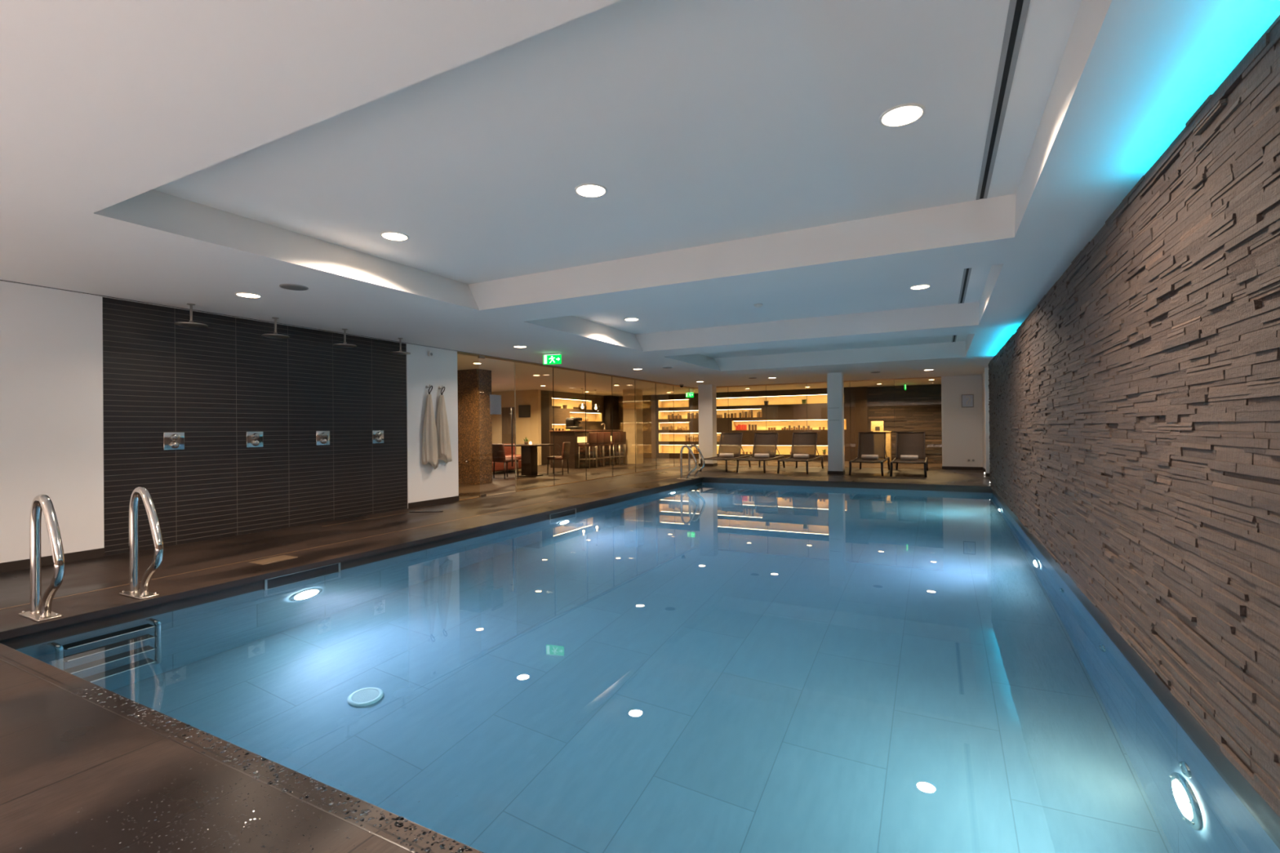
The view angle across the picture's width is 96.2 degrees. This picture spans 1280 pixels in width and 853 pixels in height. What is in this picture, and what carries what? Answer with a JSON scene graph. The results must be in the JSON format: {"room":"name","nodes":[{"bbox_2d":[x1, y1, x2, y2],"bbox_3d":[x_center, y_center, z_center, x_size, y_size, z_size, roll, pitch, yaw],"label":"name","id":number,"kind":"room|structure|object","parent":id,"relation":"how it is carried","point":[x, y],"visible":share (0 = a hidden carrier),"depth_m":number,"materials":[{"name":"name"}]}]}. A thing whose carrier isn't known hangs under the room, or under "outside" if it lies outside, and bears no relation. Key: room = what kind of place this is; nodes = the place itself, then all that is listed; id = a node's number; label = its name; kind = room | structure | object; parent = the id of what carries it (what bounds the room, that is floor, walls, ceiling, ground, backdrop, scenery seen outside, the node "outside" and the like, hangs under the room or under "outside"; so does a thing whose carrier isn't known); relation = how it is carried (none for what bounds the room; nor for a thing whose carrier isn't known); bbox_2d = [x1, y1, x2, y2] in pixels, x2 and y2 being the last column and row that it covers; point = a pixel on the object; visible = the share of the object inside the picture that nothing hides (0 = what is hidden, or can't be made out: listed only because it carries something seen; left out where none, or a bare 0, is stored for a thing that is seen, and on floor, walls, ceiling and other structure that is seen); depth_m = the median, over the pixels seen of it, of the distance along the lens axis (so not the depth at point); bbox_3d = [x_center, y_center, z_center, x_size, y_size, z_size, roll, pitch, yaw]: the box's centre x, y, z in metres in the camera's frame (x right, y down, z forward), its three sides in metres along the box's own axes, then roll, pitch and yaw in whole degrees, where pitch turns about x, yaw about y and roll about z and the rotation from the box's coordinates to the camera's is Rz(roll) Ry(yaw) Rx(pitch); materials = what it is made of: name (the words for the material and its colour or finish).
{"room":"spa","nodes":[
{"label":"spa","id":0,"kind":"room"},
{"bbox_2d":[0,280,458,563],"bbox_3d":[-6.268,0.004,3.848,0.150,2.547,13.470,-1,0,27],"label":"wall","id":1,"kind":"structure","parent":0,"point":[224,380],"depth_m":6.34,"materials":[{"name":"tile"}]},
{"bbox_2d":[163,432,184,450],"bbox_3d":[-4.974,0.157,6.145,0.056,0.190,0.190,-1,0,27],"label":"shower control","id":2,"kind":"object","parent":1,"relation":"attached to","point":[171,441],"visible":1,"depth_m":6.12,"materials":[{"name":"metal"}]},
{"bbox_2d":[0,495,458,573],"bbox_3d":[-6.184,1.234,3.806,0.012,0.085,13.470,-1,0,27],"label":"baseboard","id":3,"kind":"structure","parent":1,"relation":"attached to","point":[7,566],"depth_m":5.44,"materials":[{"name":"tile"}]},
{"bbox_2d":[246,431,263,447],"bbox_3d":[-4.597,0.156,6.873,0.056,0.190,0.190,-1,0,27],"label":"shower control","id":4,"kind":"object","parent":1,"relation":"attached to","point":[254,439],"visible":1,"depth_m":6.86,"materials":[{"name":"metal"}]},
{"bbox_2d":[315,431,329,445],"bbox_3d":[-4.202,0.155,7.637,0.056,0.190,0.190,-1,0,27],"label":"shower control","id":5,"kind":"object","parent":1,"relation":"attached to","point":[322,437],"visible":1,"depth_m":7.62,"materials":[{"name":"metal"}]},
{"bbox_2d":[0,280,692,387],"bbox_3d":[-3.682,-1.278,8.587,0.012,0.005,23.870,-1,0,27],"label":"trim","id":6,"kind":"structure","parent":1,"relation":"attached to","point":[1,280],"depth_m":6.78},
{"bbox_2d":[372,430,383,443],"bbox_3d":[-3.811,0.153,8.392,0.056,0.190,0.190,-1,0,27],"label":"shower control","id":7,"kind":"object","parent":1,"relation":"attached to","point":[377,435],"visible":1,"depth_m":8.37,"materials":[{"name":"metal"}]},
{"bbox_2d":[477,355,516,497],"bbox_3d":[-2.617,-0.004,10.677,0.084,2.537,0.990,-1,0,28],"label":"door","id":8,"kind":"structure","parent":1,"relation":"in","point":[480,356],"depth_m":10.94,"materials":[{"name":"clear glass"}]},
{"bbox_2d":[489,394,501,414],"bbox_3d":[-2.679,-0.405,10.653,0.006,0.360,0.300,-1,0,27],"label":"notice","id":9,"kind":"object","parent":8,"relation":"attached to","point":[495,400],"visible":1,"depth_m":10.65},
{"bbox_2d":[514,363,895,484],"bbox_3d":[2.420,-0.041,13.748,6.190,2.505,9.110,-1,0,27],"label":"trim","id":10,"kind":"structure","parent":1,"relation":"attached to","point":[514,363],"depth_m":15.54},
{"bbox_3d":[-3.385,-0.640,9.183,0.079,0.058,0.044,-1,0,27],"label":"wall hook","id":11,"kind":"object","parent":1,"relation":"attached to","visible":0},
{"bbox_2d":[422,385,438,469],"bbox_3d":[-3.337,0.015,9.184,0.132,1.343,0.306,-1,0,27],"label":"hanging towel","id":12,"kind":"object","parent":11,"relation":"hanging from","point":[429,448],"visible":1,"depth_m":9.12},
{"bbox_3d":[-3.265,-0.641,9.414,0.079,0.058,0.044,-1,0,27],"label":"wall hook","id":13,"kind":"object","parent":1,"relation":"attached to","visible":0},
{"bbox_2d":[435,386,452,462],"bbox_3d":[-3.218,-0.024,9.424,0.124,1.267,0.284,-1,0,27],"label":"hanging towel","id":14,"kind":"object","parent":13,"relation":"hanging from","point":[444,451],"visible":1,"depth_m":9.36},
{"bbox_2d":[0,457,991,852],"bbox_3d":[-0.777,1.273,12.172,15.800,0.045,22.100,-1,0,27],"label":"floor","id":15,"kind":"structure","parent":0,"point":[60,749],"depth_m":2.31,"materials":[{"name":"ceramic"}]},
{"bbox_2d":[18,493,65,622],"bbox_3d":[-3.904,0.852,3.768,0.493,0.811,0.120,-1,0,27],"label":"pool handrail","id":16,"kind":"object","parent":15,"relation":"on","point":[40,607],"visible":1,"depth_m":3.75,"materials":[{"name":"metal"}]},
{"bbox_2d":[119,486,164,599],"bbox_3d":[-3.661,0.851,4.239,0.493,0.811,0.120,-1,0,27],"label":"pool handrail","id":17,"kind":"object","parent":15,"relation":"on","point":[143,593],"visible":1,"depth_m":4.23,"materials":[{"name":"metal"}]},
{"bbox_2d":[0,658,414,852],"bbox_3d":[-1.314,1.221,1.980,5.980,0.003,0.005,-1,0,27],"label":"trim","id":18,"kind":"structure","parent":15,"relation":"attached to","point":[233,768],"depth_m":2.06,"materials":[{"name":"tile"}]},
{"bbox_2d":[18,687,482,852],"bbox_3d":[-1.510,1.220,1.868,2.668,0.004,0.749,-1,0,23],"label":"water droplets","id":19,"kind":"object","parent":15,"relation":"on","point":[398,818],"visible":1,"depth_m":1.86,"materials":[{"name":"white"}]},
{"bbox_2d":[248,555,297,564],"bbox_3d":[-3.443,1.254,5.394,0.220,0.007,0.330,-1,0,27],"label":"deck hatch","id":20,"kind":"object","parent":15,"relation":"on","point":[282,557],"visible":1,"depth_m":5.37,"materials":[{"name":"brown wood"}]},
{"bbox_2d":[0,469,711,609],"bbox_3d":[-1.476,1.249,9.606,0.010,0.004,15.300,-1,0,27],"label":"drain","id":21,"kind":"object","parent":15,"relation":"on","point":[711,469],"visible":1,"depth_m":5.66,"materials":[{"name":"brown metal"}]},
{"bbox_2d":[457,368,492,484],"bbox_3d":[-3.854,0.011,13.002,0.900,2.547,0.450,-1,0,27],"label":"column","id":22,"kind":"structure","parent":15,"relation":"on","point":[474,385],"depth_m":12.75,"materials":[{"name":"brown tile"}]},
{"bbox_2d":[492,444,518,479],"bbox_3d":[-3.374,0.855,14.354,0.460,0.860,0.511,-1,0,37],"label":"dining chair","id":23,"kind":"object","parent":15,"relation":"on","point":[498,450],"visible":0.94,"depth_m":14.18,"materials":[{"name":"wood"}]},
{"bbox_2d":[492,444,521,471],"bbox_3d":[-3.934,0.907,16.339,0.930,0.780,1.800,-1,0,27],"label":"sofa","id":24,"kind":"object","parent":15,"relation":"on","point":[499,466],"visible":0.15,"depth_m":16.13,"materials":[{"name":"red leather"}]},
{"bbox_2d":[505,454,520,459],"bbox_3d":[-3.612,0.895,16.679,0.670,0.120,0.860,-1,0,27],"label":"seat cushion","id":25,"kind":"object","parent":24,"relation":"on","point":[517,456],"depth_m":16.32,"materials":[{"name":"orange leather"}]},
{"bbox_2d":[504,444,553,476],"bbox_3d":[-2.868,0.871,14.886,1.000,0.820,0.840,-1,0,27],"label":"dining table","id":26,"kind":"object","parent":15,"relation":"on","point":[529,464],"visible":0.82,"depth_m":14.76,"materials":[{"name":"brown wood"}]},
{"bbox_2d":[546,441,570,475],"bbox_3d":[-2.166,0.847,15.319,0.511,0.860,0.460,-1,0,12],"label":"dining chair","id":27,"kind":"object","parent":15,"relation":"on","point":[566,446],"visible":0.94,"depth_m":15.15,"materials":[{"name":"brown leather"}]},
{"bbox_2d":[549,430,623,468],"bbox_3d":[-1.679,0.704,19.113,0.970,1.160,3.160,-1,0,27],"label":"bar counter","id":28,"kind":"object","parent":15,"relation":"on","point":[575,437],"depth_m":17.87,"materials":[{"name":"brown wood"}]},
{"bbox_2d":[565,417,584,429],"bbox_3d":[-1.990,-0.097,17.865,0.582,0.360,0.320,-1,0,27],"label":"coffee machine","id":29,"kind":"object","parent":28,"relation":"on","point":[571,423],"visible":1,"depth_m":17.77,"materials":[{"name":"black plastic"}]},
{"bbox_2d":[549,430,623,431],"bbox_3d":[-1.685,0.144,19.115,0.970,0.040,3.160,-1,0,27],"label":"countertop","id":30,"kind":"structure","parent":28,"relation":"on","point":[559,430],"depth_m":17.94,"materials":[{"name":"brown wood"}]},
{"bbox_2d":[578,432,596,468],"bbox_3d":[-1.601,0.728,17.552,0.418,1.100,0.420,-1,0,27],"label":"bar stool","id":31,"kind":"object","parent":15,"relation":"on","point":[592,436],"visible":0.91,"depth_m":17.44,"materials":[{"name":"brown leather"}]},
{"bbox_2d":[586,431,604,467],"bbox_3d":[-1.408,0.727,17.925,0.418,1.100,0.420,-1,0,27],"label":"bar stool","id":32,"kind":"object","parent":15,"relation":"on","point":[600,435],"visible":0.77,"depth_m":17.83,"materials":[{"name":"brown leather"}]},
{"bbox_2d":[593,431,610,466],"bbox_3d":[-1.215,0.727,18.298,0.418,1.100,0.420,-1,0,27],"label":"bar stool","id":33,"kind":"object","parent":15,"relation":"on","point":[606,434],"visible":0.77,"depth_m":18.22,"materials":[{"name":"brown leather"}]},
{"bbox_2d":[604,431,620,466],"bbox_3d":[-0.935,0.726,18.840,0.418,1.100,0.420,-1,0,27],"label":"bar stool","id":34,"kind":"object","parent":15,"relation":"on","point":[615,434],"visible":0.64,"depth_m":18.73,"materials":[{"name":"brown leather"}]},
{"bbox_2d":[609,431,626,464],"bbox_3d":[-0.742,0.725,19.213,0.418,1.100,0.420,-1,0,27],"label":"bar stool","id":35,"kind":"object","parent":15,"relation":"on","point":[622,434],"visible":0.7,"depth_m":19.14,"materials":[{"name":"brown leather"}]},
{"bbox_2d":[622,388,643,463],"bbox_3d":[-0.236,-0.002,19.772,0.500,2.547,0.500,-1,0,27],"label":"column","id":36,"kind":"structure","parent":15,"relation":"on","point":[632,398],"depth_m":19.58,"materials":[{"name":"beige paint"}]},
{"bbox_2d":[676,444,697,479],"bbox_3d":[1.107,0.834,13.448,0.493,0.811,0.120,-1,0,27],"label":"pool handrail","id":37,"kind":"object","parent":15,"relation":"on","point":[683,446],"visible":1,"depth_m":13.45,"materials":[{"name":"metal"}]},
{"bbox_2d":[684,444,705,477],"bbox_3d":[1.337,0.834,13.892,0.493,0.811,0.120,-1,0,27],"label":"pool handrail","id":38,"kind":"object","parent":15,"relation":"on","point":[692,445],"visible":0.8,"depth_m":13.87,"materials":[{"name":"metal"}]},
{"bbox_2d":[697,384,716,463],"bbox_3d":[2.133,-0.032,18.107,0.460,2.547,0.380,-1,0,27],"label":"column","id":39,"kind":"structure","parent":15,"relation":"on","point":[707,400],"depth_m":17.95,"materials":[{"name":"white paint"}]},
{"bbox_2d":[698,462,717,466],"bbox_3d":[2.145,1.199,18.102,0.484,0.085,0.404,-1,0,27],"label":"column base","id":40,"kind":"structure","parent":39,"relation":"attached to","point":[715,464],"depth_m":17.91,"materials":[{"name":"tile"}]},
{"bbox_2d":[699,432,751,471],"bbox_3d":[2.502,0.714,16.650,0.792,1.047,2.235,-1,0,27],"label":"sun lounger","id":41,"kind":"object","parent":15,"relation":"on","point":[730,442],"visible":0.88,"depth_m":16.96,"materials":[{"name":"fabric"}]},
{"bbox_2d":[719,453,733,457],"bbox_3d":[2.525,0.836,16.734,0.411,0.118,0.118,-1,0,27],"label":"rolled towel","id":42,"kind":"object","parent":41,"relation":"on","point":[721,455],"visible":1,"depth_m":16.69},
{"bbox_2d":[736,432,785,473],"bbox_3d":[3.426,0.703,16.172,0.792,1.047,2.235,-1,0,27],"label":"sun lounger","id":43,"kind":"object","parent":15,"relation":"on","point":[764,442],"visible":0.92,"depth_m":16.48,"materials":[{"name":"fabric"}]},
{"bbox_2d":[754,453,768,457],"bbox_3d":[3.448,0.825,16.256,0.411,0.118,0.118,-1,0,27],"label":"rolled towel","id":44,"kind":"object","parent":43,"relation":"on","point":[756,455],"visible":1,"depth_m":16.21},
{"bbox_2d":[777,432,823,474],"bbox_3d":[4.403,0.691,15.666,0.792,1.047,2.235,-1,0,27],"label":"sun lounger","id":45,"kind":"object","parent":15,"relation":"on","point":[802,442],"visible":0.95,"depth_m":15.98,"materials":[{"name":"fabric"}]},
{"bbox_2d":[793,453,808,458],"bbox_3d":[4.425,0.813,15.750,0.411,0.118,0.118,-1,0,27],"label":"rolled towel","id":46,"kind":"object","parent":45,"relation":"on","point":[795,455],"visible":1,"depth_m":15.70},
{"bbox_2d":[826,372,844,471],"bbox_3d":[4.949,-0.073,14.509,0.350,2.547,0.320,-1,0,27],"label":"column","id":47,"kind":"structure","parent":15,"relation":"on","point":[835,392],"depth_m":14.37,"materials":[{"name":"white paint"}]},
{"bbox_2d":[828,408,839,420],"bbox_3d":[4.854,-0.309,14.374,0.250,0.300,0.006,-1,0,27],"label":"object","id":48,"kind":"structure","parent":47,"relation":"attached to","point":[833,413],"depth_m":14.37,"materials":[{"name":"white paint"}]},
{"bbox_2d":[827,470,844,475],"bbox_3d":[4.961,1.158,14.505,0.374,0.085,0.344,-1,0,27],"label":"column base","id":49,"kind":"structure","parent":47,"relation":"attached to","point":[841,473],"depth_m":14.35,"materials":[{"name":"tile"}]},
{"bbox_2d":[848,431,890,475],"bbox_3d":[5.980,0.672,14.906,0.792,1.047,2.235,-1,0,27],"label":"sun lounger","id":50,"kind":"object","parent":15,"relation":"on","point":[868,442],"visible":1,"depth_m":15.22,"materials":[{"name":"fabric"}]},
{"bbox_2d":[861,454,878,459],"bbox_3d":[6.002,0.794,14.990,0.411,0.118,0.118,-1,0,27],"label":"rolled towel","id":51,"kind":"object","parent":50,"relation":"on","point":[863,456],"visible":1,"depth_m":14.95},
{"bbox_2d":[873,431,892,462],"bbox_3d":[7.988,0.670,18.894,0.540,1.030,0.440,-1,0,27],"label":"side table","id":52,"kind":"object","parent":15,"relation":"on","point":[888,433],"visible":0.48,"depth_m":18.64,"materials":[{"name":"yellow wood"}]},
{"bbox_2d":[871,421,883,431],"bbox_3d":[7.841,-0.011,18.974,0.380,0.337,0.130,-1,0,27],"label":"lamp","id":53,"kind":"object","parent":52,"relation":"on","point":[875,425],"visible":0.98,"depth_m":18.95,"materials":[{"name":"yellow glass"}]},
{"bbox_2d":[889,431,928,477],"bbox_3d":[6.805,0.663,14.478,0.792,1.047,2.235,-1,0,27],"label":"sun lounger","id":54,"kind":"object","parent":15,"relation":"on","point":[908,443],"visible":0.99,"depth_m":14.79,"materials":[{"name":"fabric"}]},
{"bbox_2d":[900,454,918,459],"bbox_3d":[6.828,0.784,14.562,0.411,0.118,0.118,-1,0,27],"label":"rolled towel","id":55,"kind":"object","parent":54,"relation":"on","point":[902,456],"visible":1,"depth_m":14.52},
{"bbox_2d":[491,389,541,465],"bbox_3d":[-4.396,0.041,19.927,2.270,2.547,0.150,-1,0,27],"label":"wall","id":56,"kind":"structure","parent":0,"point":[530,428],"depth_m":19.62,"materials":[{"name":"beige paint"}]},
{"bbox_2d":[501,407,515,444],"bbox_3d":[-4.566,0.326,19.886,0.560,1.980,0.080,-1,0,27],"label":"wall panel","id":57,"kind":"object","parent":56,"relation":"attached to","point":[506,417],"visible":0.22,"depth_m":19.90,"materials":[{"name":"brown wood"}]},
{"bbox_2d":[518,404,530,417],"bbox_3d":[-3.942,-0.521,19.588,0.480,0.420,0.033,-1,0,27],"label":"wall picture","id":58,"kind":"object","parent":56,"relation":"attached to","point":[524,411],"visible":1,"depth_m":19.57,"materials":[{"name":"black plastic"}]},
{"bbox_2d":[541,390,604,463],"bbox_3d":[-2.581,0.028,21.465,0.320,2.547,4.250,-1,0,27],"label":"wall","id":59,"kind":"structure","parent":0,"point":[559,415],"depth_m":21.50,"materials":[{"name":"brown wood"}]},
{"bbox_2d":[540,390,549,464],"bbox_3d":[-3.291,0.039,19.744,0.040,2.527,0.520,-1,0,27],"label":"trim","id":60,"kind":"structure","parent":59,"relation":"attached to","point":[544,396],"depth_m":19.75,"materials":[{"name":"brown wood"}]},
{"bbox_2d":[551,397,601,431],"bbox_3d":[-2.450,-0.434,21.706,0.300,1.160,3.360,-1,0,27],"label":"shelves","id":61,"kind":"object","parent":59,"relation":"attached to","point":[571,404],"depth_m":22.02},
{"bbox_2d":[603,395,618,430],"bbox_3d":[-1.301,0.022,23.589,0.600,2.547,0.700,-1,0,27],"label":"wall","id":62,"kind":"structure","parent":0,"point":[611,411],"depth_m":23.27,"materials":[{"name":"brown wood"}]},
{"bbox_2d":[618,395,656,457],"bbox_3d":[-0.871,0.019,23.930,3.450,2.547,0.200,-1,0,27],"label":"wall","id":63,"kind":"structure","parent":0,"point":[649,402],"depth_m":23.19,"materials":[{"name":"grey wood"}]},
{"bbox_2d":[0,0,1279,395],"bbox_3d":[-2.093,-1.448,9.695,15.800,0.313,27.700,-1,0,27],"label":"ceiling","id":64,"kind":"structure","parent":0,"point":[178,153],"depth_m":3.41,"materials":[{"name":"white paint"}]},
{"bbox_2d":[173,303,208,328],"bbox_3d":[-4.682,-1.165,5.992,0.280,0.226,0.280,-1,0,27],"label":"shower head","id":65,"kind":"object","parent":64,"relation":"attached to","point":[188,324],"visible":1,"depth_m":5.98,"materials":[{"name":"metal"}]},
{"bbox_2d":[234,292,262,297],"bbox_3d":[-3.830,-1.284,5.618,0.222,0.009,0.222,-1,0,27],"label":"recessed light","id":66,"kind":"object","parent":64,"relation":"in","point":[247,295],"visible":1,"depth_m":5.59,"materials":[{"name":"white paint"}]},
{"bbox_2d":[261,317,288,338],"bbox_3d":[-4.287,-1.167,6.755,0.280,0.226,0.280,-1,0,27],"label":"shower head","id":67,"kind":"object","parent":64,"relation":"attached to","point":[275,335],"visible":1,"depth_m":6.74,"materials":[{"name":"metal"}]},
{"bbox_2d":[279,284,308,290],"bbox_3d":[-3.212,-1.290,5.332,0.234,0.012,0.234,-1,0,27],"label":"ceiling speaker","id":68,"kind":"object","parent":64,"relation":"attached to","point":[290,286],"visible":1,"depth_m":5.30,"materials":[{"name":"grey"}]},
{"bbox_2d":[333,328,356,347],"bbox_3d":[-3.878,-1.168,7.546,0.280,0.226,0.280,-1,0,27],"label":"shower head","id":69,"kind":"object","parent":64,"relation":"attached to","point":[344,344],"visible":1,"depth_m":7.53,"materials":[{"name":"metal"}]},
{"bbox_2d":[380,231,408,240],"bbox_3d":[-2.086,-1.617,4.883,0.228,0.009,0.228,-1,0,27],"label":"recessed light","id":70,"kind":"object","parent":64,"relation":"in","point":[390,235],"visible":1,"depth_m":4.87,"materials":[{"name":"white paint"}]},
{"bbox_2d":[382,232,407,239],"bbox_3d":[-2.086,-1.617,4.883,0.196,0.008,0.196,-1,0,27],"label":"diffuser","id":71,"kind":"object","parent":70,"relation":"attached to","point":[390,236],"depth_m":4.87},
{"bbox_2d":[390,337,410,355],"bbox_3d":[-3.473,-1.169,8.327,0.280,0.226,0.280,-1,0,27],"label":"shower head","id":72,"kind":"object","parent":64,"relation":"attached to","point":[399,352],"visible":1,"depth_m":8.31,"materials":[{"name":"metal"}]},
{"bbox_2d":[542,352,561,364],"bbox_3d":[-1.552,-1.199,10.147,0.340,0.193,0.040,-1,0,15],"label":"exit sign","id":73,"kind":"object","parent":64,"relation":"hanging from","point":[554,357],"visible":1,"depth_m":10.13,"materials":[{"name":"white paint"}]},
{"bbox_2d":[574,182,607,197],"bbox_3d":[-0.341,-1.638,3.991,0.228,0.009,0.228,-1,0,27],"label":"recessed light","id":74,"kind":"object","parent":64,"relation":"in","point":[588,189],"visible":1,"depth_m":3.98,"materials":[{"name":"white paint"}]},
{"bbox_2d":[577,185,604,196],"bbox_3d":[-0.341,-1.638,3.991,0.196,0.008,0.196,-1,0,27],"label":"diffuser","id":75,"kind":"object","parent":74,"relation":"attached to","point":[582,190],"depth_m":3.98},
{"bbox_2d":[624,317,639,320],"bbox_3d":[-0.127,-1.624,8.711,0.228,0.009,0.228,-1,0,27],"label":"recessed light","id":76,"kind":"object","parent":64,"relation":"in","point":[628,318],"visible":1,"depth_m":8.70,"materials":[{"name":"white paint"}]},
{"bbox_2d":[625,318,638,320],"bbox_3d":[-0.127,-1.623,8.711,0.196,0.008,0.196,-1,0,27],"label":"diffuser","id":77,"kind":"object","parent":76,"relation":"attached to","point":[626,319],"depth_m":8.70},
{"bbox_2d":[685,391,693,397],"bbox_3d":[1.801,-1.157,20.799,0.300,0.208,0.040,-1,0,27],"label":"exit sign","id":78,"kind":"object","parent":64,"relation":"hanging from","point":[691,393],"visible":0.92,"depth_m":20.78,"materials":[{"name":"white paint"}]},
{"bbox_2d":[879,102,925,127],"bbox_3d":[1.399,-1.659,3.067,0.228,0.009,0.228,-1,0,27],"label":"recessed light","id":79,"kind":"object","parent":64,"relation":"in","point":[904,114],"visible":1,"depth_m":3.06,"materials":[{"name":"white paint"}]},
{"bbox_2d":[882,106,922,125],"bbox_3d":[1.399,-1.659,3.067,0.196,0.008,0.196,-1,0,27],"label":"diffuser","id":80,"kind":"object","parent":79,"relation":"attached to","point":[896,115],"depth_m":3.06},
{"bbox_2d":[909,284,930,289],"bbox_3d":[3.345,-1.666,6.857,0.228,0.009,0.228,-1,0,27],"label":"recessed light","id":81,"kind":"object","parent":64,"relation":"in","point":[922,286],"visible":1,"depth_m":6.84,"materials":[{"name":"white paint"}]},
{"bbox_2d":[911,284,928,288],"bbox_3d":[3.345,-1.665,6.857,0.196,0.008,0.196,-1,0,27],"label":"diffuser","id":82,"kind":"object","parent":81,"relation":"attached to","point":[917,286],"depth_m":6.84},
{"bbox_2d":[958,267,971,303],"bbox_3d":[3.631,-1.673,6.388,0.070,0.006,3.190,-1,0,27],"label":"ceiling vent","id":83,"kind":"object","parent":64,"relation":"in","point":[966,273],"visible":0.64,"depth_m":6.76,"materials":[{"name":"grey plastic"}]},
{"bbox_2d":[975,0,1030,199],"bbox_3d":[1.750,-1.666,2.756,0.070,0.006,3.270,-1,0,27],"label":"ceiling vent","id":84,"kind":"object","parent":64,"relation":"in","point":[1017,13],"visible":1,"depth_m":2.79,"materials":[{"name":"grey plastic"}]},
{"bbox_2d":[457,351,942,500],"bbox_3d":[2.600,-0.055,12.817,7.385,2.547,10.615,-1,0,27],"label":"trim","id":85,"kind":"structure","parent":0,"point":[459,353],"depth_m":15.63,"materials":[{"name":"brown metal"}]},
{"bbox_2d":[656,386,868,461],"bbox_3d":[4.269,-0.042,21.460,7.950,2.547,0.340,-1,0,27],"label":"shelving unit","id":86,"kind":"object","parent":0,"point":[858,421],"depth_m":20.78,"materials":[{"name":"brown wood"}]},
{"bbox_2d":[662,432,721,433],"bbox_3d":[2.001,0.257,22.500,2.700,0.016,0.040,-1,0,27],"label":"light","id":87,"kind":"object","parent":86,"relation":"attached to","point":[663,433],"visible":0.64,"depth_m":22.62,"materials":[{"name":"metal"}]},
{"bbox_2d":[662,408,761,411],"bbox_3d":[2.635,-0.635,22.169,4.150,0.016,0.040,-1,0,27],"label":"light","id":88,"kind":"object","parent":86,"relation":"attached to","point":[758,408],"visible":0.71,"depth_m":22.07,"materials":[{"name":"metal"}]},
{"bbox_2d":[657,394,846,455],"bbox_3d":[4.002,-0.040,21.587,7.160,2.130,0.320,-1,0,27],"label":"shelves","id":89,"kind":"object","parent":86,"relation":"attached to","point":[815,424],"depth_m":21.75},
{"bbox_2d":[718,394,825,398],"bbox_3d":[4.824,-1.107,21.035,4.990,0.016,0.040,-1,0,27],"label":"light","id":90,"kind":"object","parent":86,"relation":"attached to","point":[811,394],"visible":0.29,"depth_m":20.99,"materials":[{"name":"metal"}]},
{"bbox_2d":[867,384,942,462],"bbox_3d":[8.874,-0.097,19.264,2.249,2.547,0.086,-1,0,27],"label":"wall","id":91,"kind":"structure","parent":0,"point":[924,401],"depth_m":19.14,"materials":[{"name":"wood"}]},
{"bbox_2d":[941,367,990,475],"bbox_3d":[8.421,-0.108,14.569,1.080,2.547,2.560,-1,0,21],"label":"wall","id":92,"kind":"structure","parent":0,"point":[966,433],"depth_m":15.55,"materials":[{"name":"white paint"}]},
{"bbox_2d":[942,466,990,476],"bbox_3d":[8.393,1.128,14.495,0.959,0.075,2.471,-1,0,18],"label":"baseboard","id":93,"kind":"structure","parent":92,"relation":"attached to","point":[943,467],"depth_m":15.55,"materials":[{"name":"tile"}]},
{"bbox_2d":[961,394,973,407],"bbox_3d":[8.856,-0.691,15.522,0.290,0.350,0.026,-1,0,27],"label":"picture frame","id":94,"kind":"object","parent":92,"relation":"attached to","point":[967,400],"visible":1,"depth_m":15.52,"materials":[{"name":"grey plastic"}]},
{"bbox_2d":[988,14,1279,817],"bbox_3d":[3.880,-0.025,5.508,0.056,2.400,12.949,-1,0,27],"label":"wall","id":95,"kind":"structure","parent":0,"point":[1170,313],"depth_m":2.39,"materials":[{"name":"stone"}]},
{"bbox_2d":[0,477,990,852],"bbox_3d":[1.458,1.237,7.335,5.981,0.048,11.887,-1,0,27],"label":"pool edge","id":96,"kind":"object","parent":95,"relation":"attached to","point":[84,617],"depth_m":5.08,"materials":[{"name":"stone"}]},
{"bbox_2d":[990,486,1279,826],"bbox_3d":[2.493,1.197,2.709,0.090,0.034,19.200,-1,0,27],"label":"trim","id":97,"kind":"structure","parent":95,"relation":"attached to","point":[1157,678],"depth_m":2.47,"materials":[{"name":"stone"}]},
{"bbox_2d":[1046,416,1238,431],"bbox_3d":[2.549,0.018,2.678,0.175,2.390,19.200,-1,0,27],"label":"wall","id":98,"kind":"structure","parent":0,"point":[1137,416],"depth_m":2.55,"materials":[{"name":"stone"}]},
{"bbox_2d":[0,479,1279,844],"bbox_3d":[1.461,1.311,7.337,6.082,0.140,11.971,-1,0,27],"label":"trim","id":99,"kind":"structure","parent":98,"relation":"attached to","point":[1271,825],"depth_m":4.26,"materials":[{"name":"tile"}]},
{"bbox_3d":[1.476,2.811,7.332,6.480,0.200,12.370,-1,0,27],"label":"floor","id":100,"kind":"structure","parent":0,"visible":0},
{"bbox_2d":[13,482,1279,852],"bbox_3d":[1.468,2.028,7.334,6.088,1.374,11.978,-1,0,27],"label":"water","id":101,"kind":"object","parent":100,"relation":"on","point":[701,667],"visible":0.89,"depth_m":2.96,"materials":[{"name":"liquid"}]},
{"bbox_3d":[-1.321,2.017,8.778,0.200,1.455,12.370,-1,0,27],"label":"wall","id":102,"kind":"structure","parent":0,"visible":0},
{"bbox_2d":[264,562,340,587],"bbox_3d":[-3.046,1.379,5.217,0.012,0.160,0.700,-1,0,27],"label":"skimmer","id":103,"kind":"object","parent":102,"relation":"attached to","point":[322,570],"visible":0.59,"depth_m":5.19,"materials":[{"name":"metal"}]},
{"bbox_2d":[549,508,576,519],"bbox_3d":[-1.180,1.373,8.822,0.012,0.160,0.700,-1,0,27],"label":"skimmer","id":104,"kind":"object","parent":102,"relation":"attached to","point":[571,511],"visible":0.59,"depth_m":8.81,"materials":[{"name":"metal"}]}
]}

